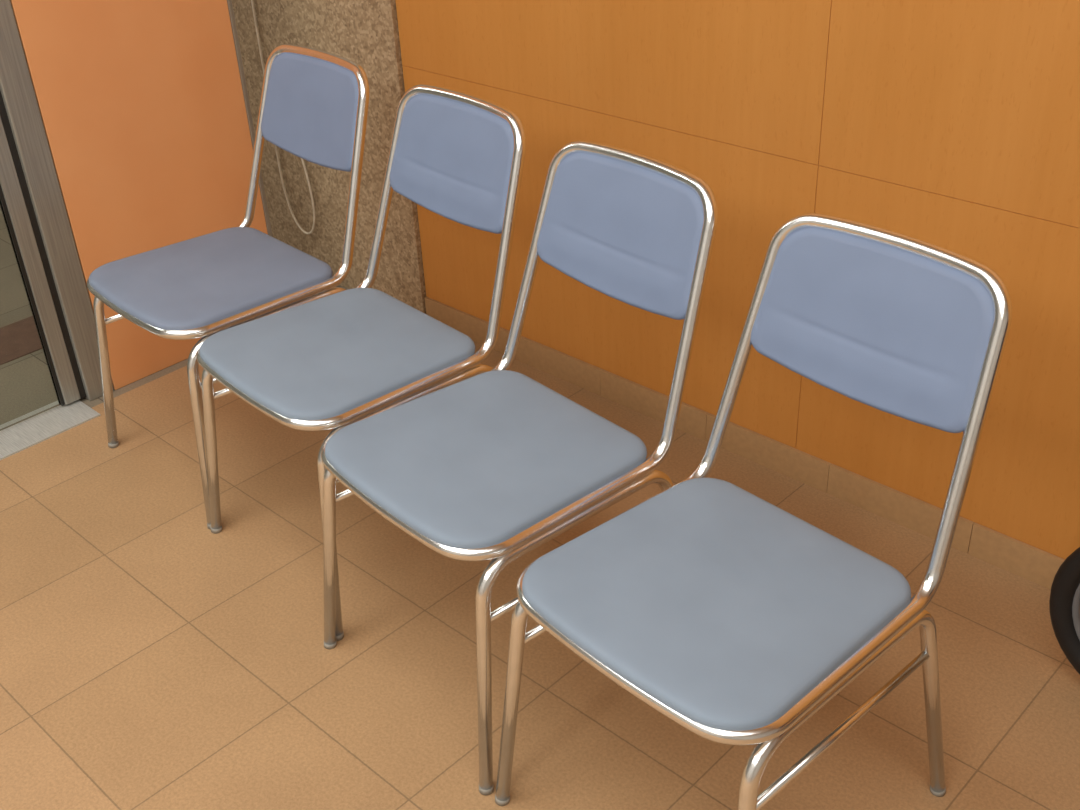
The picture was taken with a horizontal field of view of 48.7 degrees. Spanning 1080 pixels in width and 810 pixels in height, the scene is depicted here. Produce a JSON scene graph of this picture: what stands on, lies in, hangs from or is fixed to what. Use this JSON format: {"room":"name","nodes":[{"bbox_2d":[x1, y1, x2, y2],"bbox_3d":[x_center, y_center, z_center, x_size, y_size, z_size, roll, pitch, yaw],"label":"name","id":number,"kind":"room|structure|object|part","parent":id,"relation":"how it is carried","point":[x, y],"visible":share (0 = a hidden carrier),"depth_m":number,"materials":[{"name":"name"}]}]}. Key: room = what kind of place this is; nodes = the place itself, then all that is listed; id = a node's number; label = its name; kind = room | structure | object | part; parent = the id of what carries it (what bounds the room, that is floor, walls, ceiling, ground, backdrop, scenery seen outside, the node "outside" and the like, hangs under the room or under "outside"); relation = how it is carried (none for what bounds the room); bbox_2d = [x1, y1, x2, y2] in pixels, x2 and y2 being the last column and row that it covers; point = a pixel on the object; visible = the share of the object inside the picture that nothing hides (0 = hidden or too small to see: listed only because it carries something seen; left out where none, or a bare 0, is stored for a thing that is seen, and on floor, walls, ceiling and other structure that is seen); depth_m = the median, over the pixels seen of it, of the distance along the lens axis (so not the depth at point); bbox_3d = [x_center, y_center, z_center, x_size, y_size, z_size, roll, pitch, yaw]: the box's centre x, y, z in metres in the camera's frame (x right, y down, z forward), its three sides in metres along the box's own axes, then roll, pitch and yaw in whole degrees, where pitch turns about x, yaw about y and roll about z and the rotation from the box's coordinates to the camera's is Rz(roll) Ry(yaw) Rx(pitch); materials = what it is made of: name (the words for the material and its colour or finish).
{"room":"waiting area","nodes":[
{"label":"waiting area","id":0,"kind":"room"},
{"bbox_2d":[0,285,1079,809],"bbox_3d":[-1.992,0.833,1.578,9.000,0.050,5.090,24,41,37],"label":"floor","id":1,"kind":"structure","parent":0,"point":[151,658],"depth_m":2.02,"materials":[{"name":"beige tile"}]},
{"bbox_2d":[0,400,100,459],"bbox_3d":[-2.538,0.858,1.532,0.140,0.004,4.262,24,41,37],"label":"trim","id":2,"kind":"structure","parent":1,"relation":"on","point":[16,438],"depth_m":2.74,"materials":[{"name":"stone"}]},
{"bbox_2d":[0,200,60,430],"bbox_3d":[-1.510,-0.741,1.948,0.008,2.188,0.968,24,41,37],"label":"glass pane","id":3,"kind":"object","parent":2,"relation":"on","point":[28,389],"visible":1,"depth_m":2.69,"materials":[{"name":"clear glass"}]},
{"bbox_2d":[0,116,80,404],"bbox_3d":[-1.160,-0.947,2.258,0.030,2.190,0.038,24,41,37],"label":"stile","id":4,"kind":"object","parent":2,"relation":"on","point":[10,185],"visible":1,"depth_m":2.64,"materials":[{"name":"silver metal"}]},
{"bbox_2d":[0,184,64,405],"bbox_3d":[-1.175,-0.937,2.244,0.016,2.190,0.008,24,41,37],"label":"gasket","id":5,"kind":"object","parent":4,"relation":"attached to","point":[3,202],"visible":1,"depth_m":2.66,"materials":[{"name":"black rubber"}]},
{"bbox_2d":[0,90,86,398],"bbox_3d":[-1.144,-0.958,2.276,0.035,2.190,0.014,24,41,37],"label":"gasket","id":6,"kind":"object","parent":4,"relation":"attached to","point":[4,117],"visible":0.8,"depth_m":2.63,"materials":[{"name":"black rubber"}]},
{"bbox_2d":[0,0,113,400],"bbox_3d":[-1.117,-0.970,2.303,0.062,2.200,0.065,24,41,37],"label":"door frame","id":7,"kind":"structure","parent":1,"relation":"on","point":[16,86],"depth_m":2.59,"materials":[{"name":"silver metal"}]},
{"bbox_2d":[10,0,272,389],"bbox_3d":[-0.909,-1.080,2.466,0.036,2.200,0.503,24,41,37],"label":"wall","id":8,"kind":"structure","parent":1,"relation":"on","point":[141,103],"depth_m":2.72,"materials":[{"name":"orange paint"}]},
{"bbox_3d":[-0.740,-1.179,2.615,0.036,2.200,0.010,24,41,37],"label":"metal edge","id":9,"kind":"part","parent":8,"relation":"part of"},
{"bbox_2d":[87,44,368,528],"bbox_3d":[-0.621,-0.275,2.476,0.570,0.794,0.460,-28,39,-35],"label":"padded chair","id":10,"kind":"object","parent":1,"relation":"on","point":[314,103],"visible":0.96,"depth_m":2.40,"materials":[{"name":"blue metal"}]},
{"bbox_2d":[89,227,332,329],"bbox_3d":[-0.673,-0.259,2.429,0.397,0.047,0.398,-28,39,-35],"label":"seat cushion","id":11,"kind":"object","parent":10,"relation":"on","point":[227,278],"depth_m":2.37,"materials":[{"name":"blue leather"}]},
{"bbox_3d":[-0.625,-0.443,2.379,0.557,0.406,0.419,-28,39,-35],"label":"seat and frame","id":12,"kind":"part","parent":10,"relation":"part of","materials":[{"name":"blue leather"}]},
{"bbox_2d":[261,53,357,171],"bbox_3d":[-0.462,-0.606,2.466,0.091,0.199,0.348,-28,39,-35],"label":"cushion","id":13,"kind":"object","parent":10,"relation":"on","point":[309,101],"depth_m":2.46,"materials":[{"name":"leather"}]},
{"bbox_2d":[197,84,525,640],"bbox_3d":[-0.313,-0.111,2.180,0.570,0.794,0.460,-27,38,-34],"label":"padded chair","id":14,"kind":"object","parent":1,"relation":"on","point":[336,361],"visible":0.98,"depth_m":2.11,"materials":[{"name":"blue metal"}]},
{"bbox_2d":[199,288,474,419],"bbox_3d":[-0.366,-0.096,2.135,0.397,0.047,0.398,-27,38,-34],"label":"seat cushion","id":15,"kind":"object","parent":14,"relation":"on","point":[355,353],"depth_m":2.08,"materials":[{"name":"leather"}]},
{"bbox_3d":[-0.317,-0.279,2.083,0.557,0.406,0.419,-27,38,-34],"label":"seat and frame","id":16,"kind":"part","parent":14,"relation":"part of","materials":[{"name":"blue leather"}]},
{"bbox_2d":[389,95,513,233],"bbox_3d":[-0.149,-0.440,2.165,0.091,0.199,0.348,-27,38,-34],"label":"cushion","id":17,"kind":"object","parent":14,"relation":"on","point":[452,156],"depth_m":2.15,"materials":[{"name":"leather"}]},
{"bbox_2d":[321,140,717,794],"bbox_3d":[-0.034,0.059,1.876,0.570,0.794,0.460,-26,38,-33],"label":"padded chair","id":18,"kind":"object","parent":1,"relation":"on","point":[497,464],"visible":1,"depth_m":1.80,"materials":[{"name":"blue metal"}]},
{"bbox_2d":[325,370,646,548],"bbox_3d":[-0.087,0.074,1.831,0.397,0.047,0.398,-26,38,-33],"label":"seat cushion","id":19,"kind":"object","parent":18,"relation":"on","point":[493,459],"depth_m":1.78,"materials":[{"name":"leather"}]},
{"bbox_3d":[-0.037,-0.108,1.779,0.557,0.406,0.419,-26,38,-33],"label":"seat and frame","id":20,"kind":"part","parent":18,"relation":"part of","materials":[{"name":"blue leather"}]},
{"bbox_2d":[537,153,702,319],"bbox_3d":[0.133,-0.268,1.858,0.091,0.199,0.348,-26,38,-33],"label":"cushion","id":21,"kind":"object","parent":18,"relation":"on","point":[627,227],"depth_m":1.84,"materials":[{"name":"leather"}]},
{"bbox_2d":[495,213,1011,809],"bbox_3d":[0.275,0.224,1.578,0.570,0.794,0.460,-27,39,-34],"label":"padded chair","id":22,"kind":"object","parent":1,"relation":"on","point":[731,615],"visible":1,"depth_m":1.51,"materials":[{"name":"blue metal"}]},
{"bbox_2d":[522,478,910,730],"bbox_3d":[0.222,0.239,1.532,0.397,0.047,0.398,-27,39,-34],"label":"seat cushion","id":23,"kind":"object","parent":22,"relation":"on","point":[716,606],"depth_m":1.48,"materials":[{"name":"leather"}]},
{"bbox_2d":[751,228,992,432],"bbox_3d":[0.437,-0.106,1.565,0.091,0.199,0.348,-27,39,-34],"label":"cushion","id":24,"kind":"object","parent":22,"relation":"on","point":[897,326],"depth_m":1.54,"materials":[{"name":"leather"}]},
{"bbox_2d":[1049,547,1079,673],"bbox_3d":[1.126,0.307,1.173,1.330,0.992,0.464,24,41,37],"label":"wheel","id":25,"kind":"object","parent":1,"relation":"on","point":[1064,602],"visible":1,"depth_m":1.86,"materials":[{"name":"rubber"}]},
{"bbox_2d":[232,0,1077,558],"bbox_3d":[-0.286,-1.376,2.418,9.000,2.700,0.112,24,41,37],"label":"wall","id":26,"kind":"structure","parent":0,"point":[365,33],"depth_m":3.06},
{"bbox_2d":[251,0,315,233],"bbox_3d":[-0.688,-0.982,3.025,0.015,1.166,0.150,-29,40,-36],"label":"hanging cord","id":27,"kind":"object","parent":26,"relation":"attached to","point":[252,2],"visible":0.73,"depth_m":3.23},
{"bbox_2d":[425,297,1064,588],"bbox_3d":[1.354,0.500,1.727,4.547,0.068,0.008,24,41,37],"label":"baseboard","id":28,"kind":"structure","parent":26,"relation":"attached to","point":[1031,563],"depth_m":2.43,"materials":[{"name":"tile"}]},
{"bbox_2d":[395,0,1079,558],"bbox_3d":[1.303,-0.658,1.033,4.547,2.629,0.020,24,41,37],"label":"wall","id":29,"kind":"structure","parent":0,"point":[976,101],"depth_m":2.13,"materials":[{"name":"orange wood"}]}
]}

